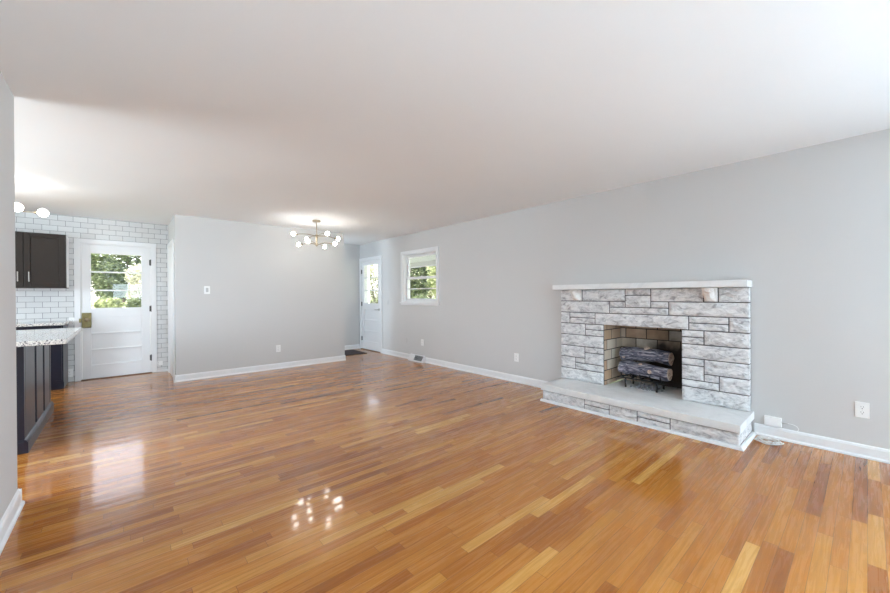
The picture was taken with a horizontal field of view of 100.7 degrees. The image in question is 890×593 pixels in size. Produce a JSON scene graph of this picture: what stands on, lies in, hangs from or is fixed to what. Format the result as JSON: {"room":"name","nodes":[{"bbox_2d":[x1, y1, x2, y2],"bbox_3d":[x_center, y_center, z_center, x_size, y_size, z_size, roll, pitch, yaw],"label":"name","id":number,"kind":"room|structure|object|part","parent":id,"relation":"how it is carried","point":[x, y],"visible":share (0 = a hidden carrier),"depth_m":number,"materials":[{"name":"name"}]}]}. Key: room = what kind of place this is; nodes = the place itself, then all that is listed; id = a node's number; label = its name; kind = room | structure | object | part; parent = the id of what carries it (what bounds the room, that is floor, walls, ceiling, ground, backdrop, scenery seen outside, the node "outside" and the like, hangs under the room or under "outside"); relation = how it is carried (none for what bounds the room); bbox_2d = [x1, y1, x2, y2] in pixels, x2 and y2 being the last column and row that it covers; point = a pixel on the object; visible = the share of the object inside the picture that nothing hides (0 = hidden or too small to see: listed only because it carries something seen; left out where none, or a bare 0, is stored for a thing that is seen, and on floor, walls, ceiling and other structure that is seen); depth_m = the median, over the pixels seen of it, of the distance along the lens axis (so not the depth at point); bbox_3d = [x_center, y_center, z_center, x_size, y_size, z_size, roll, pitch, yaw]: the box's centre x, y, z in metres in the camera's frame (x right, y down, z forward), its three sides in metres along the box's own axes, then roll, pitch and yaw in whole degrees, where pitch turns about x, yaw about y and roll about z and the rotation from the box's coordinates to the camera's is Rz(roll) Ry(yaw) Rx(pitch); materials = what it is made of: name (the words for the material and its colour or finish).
{"room":"living room","nodes":[
{"label":"living room","id":0,"kind":"room"},
{"bbox_2d":[0,72,16,519],"bbox_3d":[0.468,0.025,-1.360,0.120,2.440,9.335,0,0,-41],"label":"wall","id":1,"kind":"structure","parent":0,"point":[8,386],"depth_m":2.04,"materials":[{"name":"grey paint"}]},
{"bbox_2d":[0,488,24,554],"bbox_3d":[0.476,1.196,-1.336,0.148,0.098,9.363,0,0,-41],"label":"baseboard","id":2,"kind":"structure","parent":1,"relation":"attached to","point":[7,522],"depth_m":1.99,"materials":[{"name":"white paint"}]},
{"bbox_2d":[15,212,167,381],"bbox_3d":[-6.197,0.038,4.911,4.022,2.440,0.150,0,0,-41],"label":"wall","id":3,"kind":"structure","parent":0,"point":[32,304],"depth_m":5.44,"materials":[{"name":"white tile"}]},
{"bbox_2d":[15,231,68,287],"bbox_3d":[-5.689,-0.489,5.014,0.780,0.746,0.359,0,0,-41],"label":"upper cabinet","id":4,"kind":"object","parent":3,"relation":"attached to","point":[41,259],"visible":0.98,"depth_m":5.01,"materials":[{"name":"brown wood"}]},
{"bbox_3d":[-5.749,-0.489,4.780,0.372,0.732,0.020,0,0,-41],"label":"door","id":5,"kind":"part","parent":4,"relation":"part of","materials":[{"name":"brown wood"}]},
{"bbox_2d":[68,369,72,376],"bbox_3d":[-5.507,1.123,5.406,0.075,0.118,0.008,0,0,-41],"label":"wall outlet","id":6,"kind":"object","parent":3,"relation":"attached to","point":[70,371],"visible":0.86,"depth_m":5.41,"materials":[{"name":"white plastic"}]},
{"bbox_2d":[69,317,73,325],"bbox_3d":[-5.485,0.368,5.427,0.075,0.118,0.008,0,0,-41],"label":"wall outlet","id":7,"kind":"object","parent":3,"relation":"attached to","point":[71,323],"visible":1,"depth_m":5.42,"materials":[{"name":"white plastic"}]},
{"bbox_2d":[74,238,156,380],"bbox_3d":[-5.130,0.193,5.779,0.956,2.115,0.245,0,0,-41],"label":"door","id":8,"kind":"structure","parent":3,"relation":"in","point":[111,342],"depth_m":5.74,"materials":[{"name":"white paint"}]},
{"bbox_3d":[-5.137,0.433,5.779,0.587,0.235,0.016,0,0,-41],"label":"panel","id":9,"kind":"part","parent":8,"relation":"part of","materials":[{"name":"white paint"}]},
{"bbox_3d":[-5.135,0.683,5.780,0.587,0.225,0.016,0,0,-41],"label":"panel","id":10,"kind":"part","parent":8,"relation":"part of","materials":[{"name":"white paint"}]},
{"bbox_3d":[-5.134,0.925,5.781,0.587,0.220,0.016,0,0,-41],"label":"panel","id":11,"kind":"part","parent":8,"relation":"part of","materials":[{"name":"white paint"}]},
{"bbox_2d":[168,216,174,330],"bbox_3d":[-4.386,0.025,5.985,0.120,2.440,1.295,0,0,-41],"label":"wall","id":12,"kind":"structure","parent":0,"point":[171,224],"depth_m":5.72,"materials":[{"name":"grey paint"}]},
{"bbox_2d":[167,239,174,380],"bbox_3d":[-4.288,0.196,5.767,0.019,2.100,0.810,0,0,-41],"label":"door","id":13,"kind":"structure","parent":12,"relation":"in","point":[170,246],"depth_m":5.74,"materials":[{"name":"white paint"}]},
{"bbox_2d":[174,214,344,374],"bbox_3d":[-2.972,0.017,6.280,2.638,2.440,0.120,0,0,-41],"label":"wall","id":14,"kind":"structure","parent":0,"point":[267,290],"depth_m":6.04,"materials":[{"name":"grey paint"}]},
{"bbox_2d":[204,286,209,293],"bbox_3d":[-3.627,-0.099,5.621,0.075,0.118,0.008,0,0,-41],"label":"light switch","id":15,"kind":"object","parent":14,"relation":"attached to","point":[206,288],"visible":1,"depth_m":5.62,"materials":[{"name":"white plastic"}]},
{"bbox_2d":[176,355,345,381],"bbox_3d":[-2.913,1.188,6.232,2.650,0.098,0.028,0,0,-41],"label":"baseboard","id":16,"kind":"structure","parent":14,"relation":"attached to","point":[226,372],"depth_m":6.05,"materials":[{"name":"white paint"}]},
{"bbox_2d":[276,345,280,351],"bbox_3d":[-2.849,0.889,6.301,0.075,0.118,0.008,0,0,-41],"label":"wall outlet","id":17,"kind":"object","parent":14,"relation":"attached to","point":[278,347],"visible":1,"depth_m":6.30,"materials":[{"name":"white plastic"}]},
{"bbox_2d":[344,244,359,345],"bbox_3d":[-3.390,0.015,7.614,3.523,2.440,0.150,0,0,-41],"label":"wall","id":18,"kind":"structure","parent":0,"point":[351,251],"depth_m":8.57,"materials":[{"name":"grey paint"}]},
{"bbox_2d":[345,344,359,349],"bbox_3d":[-2.610,1.180,8.175,1.585,0.098,0.028,0,0,-41],"label":"baseboard","id":19,"kind":"structure","parent":18,"relation":"attached to","point":[357,346],"depth_m":8.57,"materials":[{"name":"white paint"}]},
{"bbox_2d":[0,0,889,244],"bbox_3d":[-0.225,-1.290,1.093,8.015,0.180,14.240,0,0,-41],"label":"ceiling","id":20,"kind":"structure","parent":0,"point":[370,121],"depth_m":2.24,"materials":[{"name":"paint"}]},
{"bbox_2d":[15,203,48,216],"bbox_3d":[-4.602,-0.994,3.855,0.685,0.383,0.411,0,0,13],"label":"ceiling light","id":21,"kind":"object","parent":20,"relation":"hanging from","point":[19,207],"visible":0.38,"depth_m":3.92,"materials":[{"name":"white glass"}]},
{"bbox_3d":[-4.325,-0.902,3.727,0.088,0.088,0.088,0,0,-41],"label":"globe bulb","id":22,"kind":"part","parent":21,"relation":"part of","materials":[{"name":"white glass"}]},
{"bbox_3d":[-4.313,-0.898,3.956,0.088,0.088,0.088,0,0,-41],"label":"globe bulb","id":23,"kind":"part","parent":21,"relation":"part of","materials":[{"name":"white glass"}]},
{"bbox_2d":[291,220,339,247],"bbox_3d":[-2.039,-1.000,5.854,0.647,0.411,0.647,0,0,-6],"label":"chandelier","id":24,"kind":"object","parent":20,"relation":"hanging from","point":[327,233],"visible":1,"depth_m":5.84,"materials":[{"name":"white glass"}]},
{"bbox_2d":[0,348,889,592],"bbox_3d":[-1.905,1.304,2.776,7.665,0.120,9.090,0,0,-41],"label":"floor","id":25,"kind":"structure","parent":0,"point":[369,472],"depth_m":2.29,"materials":[{"name":"brown wood"}]},
{"bbox_2d":[16,345,53,454],"bbox_3d":[-4.072,0.819,3.259,0.702,0.867,1.452,0,0,-41],"label":"base cabinet","id":26,"kind":"object","parent":25,"relation":"on","point":[35,407],"visible":0.56,"depth_m":3.19,"materials":[{"name":"black paint"}]},
{"bbox_3d":[-3.393,0.816,2.947,0.045,0.867,0.045,0,0,-41],"label":"corner post","id":27,"kind":"part","parent":26,"relation":"part of","materials":[{"name":"black paint"}]},
{"bbox_3d":[-3.552,0.767,3.151,0.012,0.768,0.420,0,0,-41],"label":"panel","id":28,"kind":"part","parent":26,"relation":"part of","materials":[{"name":"black paint"}]},
{"bbox_3d":[-4.070,1.198,3.261,0.702,0.109,1.452,0,0,-41],"label":"plinth moulding","id":29,"kind":"part","parent":26,"relation":"part of","materials":[{"name":"black paint"}]},
{"bbox_3d":[-3.867,0.767,3.512,0.012,0.768,0.360,0,0,-41],"label":"panel","id":30,"kind":"part","parent":26,"relation":"part of","materials":[{"name":"black paint"}]},
{"bbox_3d":[-4.153,0.768,3.840,0.012,0.768,0.330,0,0,-41],"label":"panel","id":31,"kind":"part","parent":26,"relation":"part of","materials":[{"name":"black paint"}]},
{"bbox_2d":[16,327,81,346],"bbox_3d":[-3.894,0.364,3.198,0.975,0.039,1.500,0,0,-41],"label":"countertop","id":32,"kind":"structure","parent":26,"relation":"on","point":[36,337],"depth_m":3.16,"materials":[{"name":"stone"}]},
{"bbox_3d":[-4.304,0.817,3.991,0.045,0.867,0.045,0,0,-41],"label":"corner post","id":33,"kind":"part","parent":26,"relation":"part of","materials":[{"name":"black paint"}]},
{"bbox_2d":[16,324,67,389],"bbox_3d":[-6.061,0.825,4.509,1.988,0.867,0.613,0,0,-41],"label":"base cabinet","id":34,"kind":"object","parent":25,"relation":"on","point":[59,352],"visible":0.25,"depth_m":4.93,"materials":[{"name":"black paint"}]},
{"bbox_3d":[-5.314,0.469,4.798,0.450,0.140,0.019,0,0,-41],"label":"drawer","id":35,"kind":"part","parent":34,"relation":"part of","materials":[{"name":"black paint"}]},
{"bbox_2d":[16,320,69,326],"bbox_3d":[-6.063,0.374,4.510,2.032,0.033,0.620,0,0,-41],"label":"countertop","id":36,"kind":"structure","parent":34,"relation":"on","point":[40,323],"depth_m":4.86,"materials":[{"name":"stone"}]},
{"bbox_3d":[-5.312,0.839,4.800,0.450,0.570,0.019,0,0,-41],"label":"cabinet door","id":37,"kind":"part","parent":34,"relation":"part of","materials":[{"name":"black paint"}]},
{"bbox_2d":[345,350,365,355],"bbox_3d":[-2.128,1.221,7.991,0.614,0.010,0.664,0,0,-41],"label":"door mat","id":38,"kind":"object","parent":25,"relation":"on","point":[347,352],"visible":0.48,"depth_m":8.01,"materials":[{"name":"black fabric"}]},
{"bbox_2d":[408,353,424,362],"bbox_3d":[-0.539,1.160,6.935,0.075,0.123,0.440,0,0,-41],"label":"floor vent","id":39,"kind":"object","parent":25,"relation":"in","point":[412,357],"visible":1,"depth_m":6.89,"materials":[{"name":"white paint"}]},
{"bbox_2d":[540,280,756,451],"bbox_3d":[2.082,0.537,3.944,0.982,1.361,1.925,0,0,-41],"label":"fireplace","id":40,"kind":"object","parent":25,"relation":"on","point":[706,328],"depth_m":3.65,"materials":[{"name":"stone"}]},
{"bbox_3d":[2.138,0.914,4.029,0.016,0.015,0.500,0,0,-41],"label":"rail","id":41,"kind":"part","parent":40,"relation":"part of","materials":[{"name":"black metal"}]},
{"bbox_2d":[618,360,671,380],"bbox_3d":[2.185,0.808,4.042,0.177,0.170,0.527,0,0,-38],"label":"log","id":42,"kind":"object","parent":40,"relation":"on","point":[627,366],"visible":0.98,"depth_m":3.98,"materials":[{"name":"grey wood"}]},
{"bbox_2d":[619,347,673,365],"bbox_3d":[2.250,0.655,4.132,0.173,0.186,0.532,0,0,-37],"label":"log","id":43,"kind":"object","parent":42,"relation":"on","point":[625,353],"visible":0.99,"depth_m":4.08,"materials":[{"name":"grey wood"}]},
{"bbox_3d":[2.221,0.902,4.102,0.333,0.232,0.500,0,0,-41],"label":"fireplace grate","id":44,"kind":"part","parent":40,"relation":"part of","materials":[{"name":"black metal"}]},
{"bbox_2d":[629,382,662,391],"bbox_3d":[2.238,0.996,4.071,0.200,0.054,0.334,0,0,-41],"label":"cinders","id":45,"kind":"object","parent":40,"relation":"on","point":[649,387],"visible":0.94,"depth_m":4.06,"materials":[{"name":"grey"}]},
{"bbox_3d":[1.925,1.208,3.777,0.518,0.023,1.880,0,0,-41],"label":"shoe moulding","id":46,"kind":"part","parent":40,"relation":"part of","materials":[{"name":"white paint"}]},
{"bbox_2d":[552,280,751,289],"bbox_3d":[2.030,-0.113,3.921,0.208,0.059,1.893,0,0,-41],"label":"mantel shelf","id":47,"kind":"object","parent":40,"relation":"attached to","point":[732,284],"depth_m":3.62,"materials":[{"name":"wood"}]},
{"bbox_2d":[754,436,783,444],"bbox_3d":[2.689,1.199,3.065,0.148,0.035,0.181,0,0,-10],"label":"coiled cable","id":48,"kind":"object","parent":25,"relation":"on","point":[776,441],"visible":1,"depth_m":3.05,"materials":[{"name":"white plastic"}]},
{"bbox_2d":[360,129,889,449],"bbox_3d":[2.598,-0.003,3.555,0.160,2.440,14.240,0,0,-41],"label":"wall","id":49,"kind":"structure","parent":0,"point":[809,227],"depth_m":3.39,"materials":[{"name":"grey paint"}]},
{"bbox_2d":[359,255,381,352],"bbox_3d":[-1.636,0.168,8.365,0.214,2.110,0.975,0,0,-41],"label":"door","id":50,"kind":"structure","parent":49,"relation":"in","point":[370,313],"depth_m":8.39,"materials":[{"name":"white paint"}]},
{"bbox_3d":[-1.657,0.413,8.360,0.016,0.220,0.635,0,0,-41],"label":"panel","id":51,"kind":"part","parent":50,"relation":"part of","materials":[{"name":"white paint"}]},
{"bbox_3d":[-1.656,0.663,8.361,0.016,0.220,0.635,0,0,-41],"label":"panel","id":52,"kind":"part","parent":50,"relation":"part of","materials":[{"name":"white paint"}]},
{"bbox_3d":[-1.654,0.913,8.361,0.016,0.220,0.635,0,0,-41],"label":"panel","id":53,"kind":"part","parent":50,"relation":"part of","materials":[{"name":"white paint"}]},
{"bbox_2d":[400,246,439,305],"bbox_3d":[-0.444,-0.362,7.010,0.195,1.057,1.199,0,0,-41],"label":"window","id":54,"kind":"structure","parent":49,"relation":"in","point":[405,259],"depth_m":7.10,"materials":[{"name":"white paint"}]},
{"bbox_3d":[-0.502,0.137,6.958,0.034,0.060,1.199,0,0,-41],"label":"sill","id":55,"kind":"part","parent":54,"relation":"part of","materials":[{"name":"white paint"}]},
{"bbox_3d":[-0.436,-0.149,7.017,0.035,0.468,1.009,0,0,-41],"label":"sash","id":56,"kind":"part","parent":54,"relation":"part of","materials":[{"name":"white paint"}]},
{"bbox_3d":[-0.408,-0.575,7.042,0.035,0.472,1.009,0,0,-41],"label":"sash","id":57,"kind":"part","parent":54,"relation":"part of","materials":[{"name":"white paint"}]},
{"bbox_2d":[410,255,435,266],"bbox_3d":[-0.175,-1.047,9.074,2.915,0.200,6.700,0,0,-41],"label":"porch roof","id":58,"kind":"structure","parent":49,"relation":"attached to","point":[427,260],"depth_m":11.19,"materials":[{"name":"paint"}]},
{"bbox_2d":[382,349,547,387],"bbox_3d":[0.070,1.172,6.319,0.028,0.098,4.350,0,0,-41],"label":"baseboard","id":59,"kind":"structure","parent":49,"relation":"attached to","point":[490,373],"depth_m":5.79,"materials":[{"name":"white paint"}]},
{"bbox_2d":[514,353,518,361],"bbox_3d":[1.016,0.868,5.247,0.008,0.118,0.075,0,0,-41],"label":"wall outlet","id":60,"kind":"object","parent":49,"relation":"attached to","point":[516,355],"visible":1,"depth_m":5.24,"materials":[{"name":"white plastic"}]},
{"bbox_2d":[764,415,798,430],"bbox_3d":[2.854,1.074,3.128,0.027,0.083,0.220,0,0,-41],"label":"junction box","id":61,"kind":"object","parent":49,"relation":"attached to","point":[768,420],"visible":1,"depth_m":3.15,"materials":[{"name":"white plastic"}]},
{"bbox_2d":[754,423,889,463],"bbox_3d":[4.927,1.166,0.755,0.028,0.098,6.658,0,0,-41],"label":"baseboard","id":62,"kind":"structure","parent":49,"relation":"attached to","point":[873,453],"depth_m":2.93,"materials":[{"name":"white paint"}]},
{"bbox_2d":[855,401,869,418],"bbox_3d":[3.159,0.859,2.792,0.008,0.118,0.075,0,0,-41],"label":"wall outlet","id":63,"kind":"object","parent":49,"relation":"attached to","point":[862,409],"visible":1,"depth_m":2.79,"materials":[{"name":"white plastic"}]},
{"label":"outside","id":64,"kind":"structure","parent":0,"visible":0},
{"bbox_2d":[91,297,621,383],"bbox_3d":[-10.876,0.925,27.673,80.000,1.072,80.000,0,0,-41],"label":"ground","id":65,"kind":"structure","parent":64,"point":[92,302],"depth_m":23.27,"materials":[{"name":"green plant"}]},
{"bbox_2d":[93,297,124,307],"bbox_3d":[-16.088,0.358,17.696,1.184,0.680,0.911,0,0,-41],"label":"shrub","id":66,"kind":"object","parent":65,"relation":"on","point":[110,302],"visible":0.81,"depth_m":17.48,"materials":[{"name":"green plant"}]},
{"bbox_2d":[92,257,128,299],"bbox_3d":[-18.149,-0.763,20.012,1.818,2.806,1.532,0,0,26],"label":"shrub","id":67,"kind":"object","parent":65,"relation":"on","point":[118,282],"visible":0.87,"depth_m":19.64,"materials":[{"name":"green plant"}]},
{"bbox_2d":[91,253,140,302],"bbox_3d":[-26.321,-3.445,30.208,4.737,8.035,5.744,0,0,34],"label":"tree","id":68,"kind":"object","parent":65,"relation":"on","point":[127,259],"visible":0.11,"depth_m":28.78,"materials":[{"name":"green plant"}]},
{"bbox_2d":[124,263,140,298],"bbox_3d":[-19.397,-0.768,23.597,2.442,2.875,1.999,0,0,-41],"label":"shrub","id":69,"kind":"object","parent":65,"relation":"on","point":[132,280],"visible":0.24,"depth_m":22.95,"materials":[{"name":"green plant"}]},
{"bbox_2d":[125,297,140,306],"bbox_3d":[-14.984,0.376,18.103,1.144,0.707,0.928,0,0,-41],"label":"shrub","id":70,"kind":"object","parent":65,"relation":"on","point":[132,302],"visible":0.39,"depth_m":17.78,"materials":[{"name":"green plant"}]},
{"bbox_2d":[368,265,369,302],"bbox_3d":[-6.071,-0.987,18.197,3.800,5.000,4.200,0,0,-41],"label":"garage","id":71,"kind":"structure","parent":65,"relation":"on","point":[368,265],"depth_m":17.83,"materials":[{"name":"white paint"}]},
{"bbox_2d":[368,264,377,302],"bbox_3d":[-3.726,-0.487,20.433,1.909,3.067,1.959,0,0,10],"label":"shrub","id":72,"kind":"object","parent":65,"relation":"on","point":[373,269],"visible":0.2,"depth_m":19.93,"materials":[{"name":"green plant"}]},
{"bbox_2d":[410,267,430,297],"bbox_3d":[-2.691,-2.310,27.659,4.603,6.312,4.461,0,0,-41],"label":"tree","id":73,"kind":"object","parent":65,"relation":"on","point":[422,271],"visible":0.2,"depth_m":26.58,"materials":[{"name":"green plant"}]},
{"bbox_2d":[413,293,427,297],"bbox_3d":[-1.090,0.605,16.162,1.370,1.487,1.451,0,0,-41],"label":"shrub","id":74,"kind":"object","parent":65,"relation":"on","point":[420,295],"visible":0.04,"depth_m":16.01,"materials":[{"name":"green plant"}]},
{"bbox_2d":[412,271,435,297],"bbox_3d":[-1.570,-2.743,38.187,4.572,6.311,4.819,0,0,-41],"label":"tree","id":75,"kind":"object","parent":65,"relation":"on","point":[430,294],"visible":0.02,"depth_m":37.87,"materials":[{"name":"green plant"}]},
{"bbox_2d":[426,266,435,296],"bbox_3d":[0.861,-2.034,24.010,4.736,6.039,4.688,0,0,42],"label":"tree","id":76,"kind":"object","parent":65,"relation":"on","point":[431,282],"visible":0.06,"depth_m":23.24,"materials":[{"name":"green plant"}]}
]}

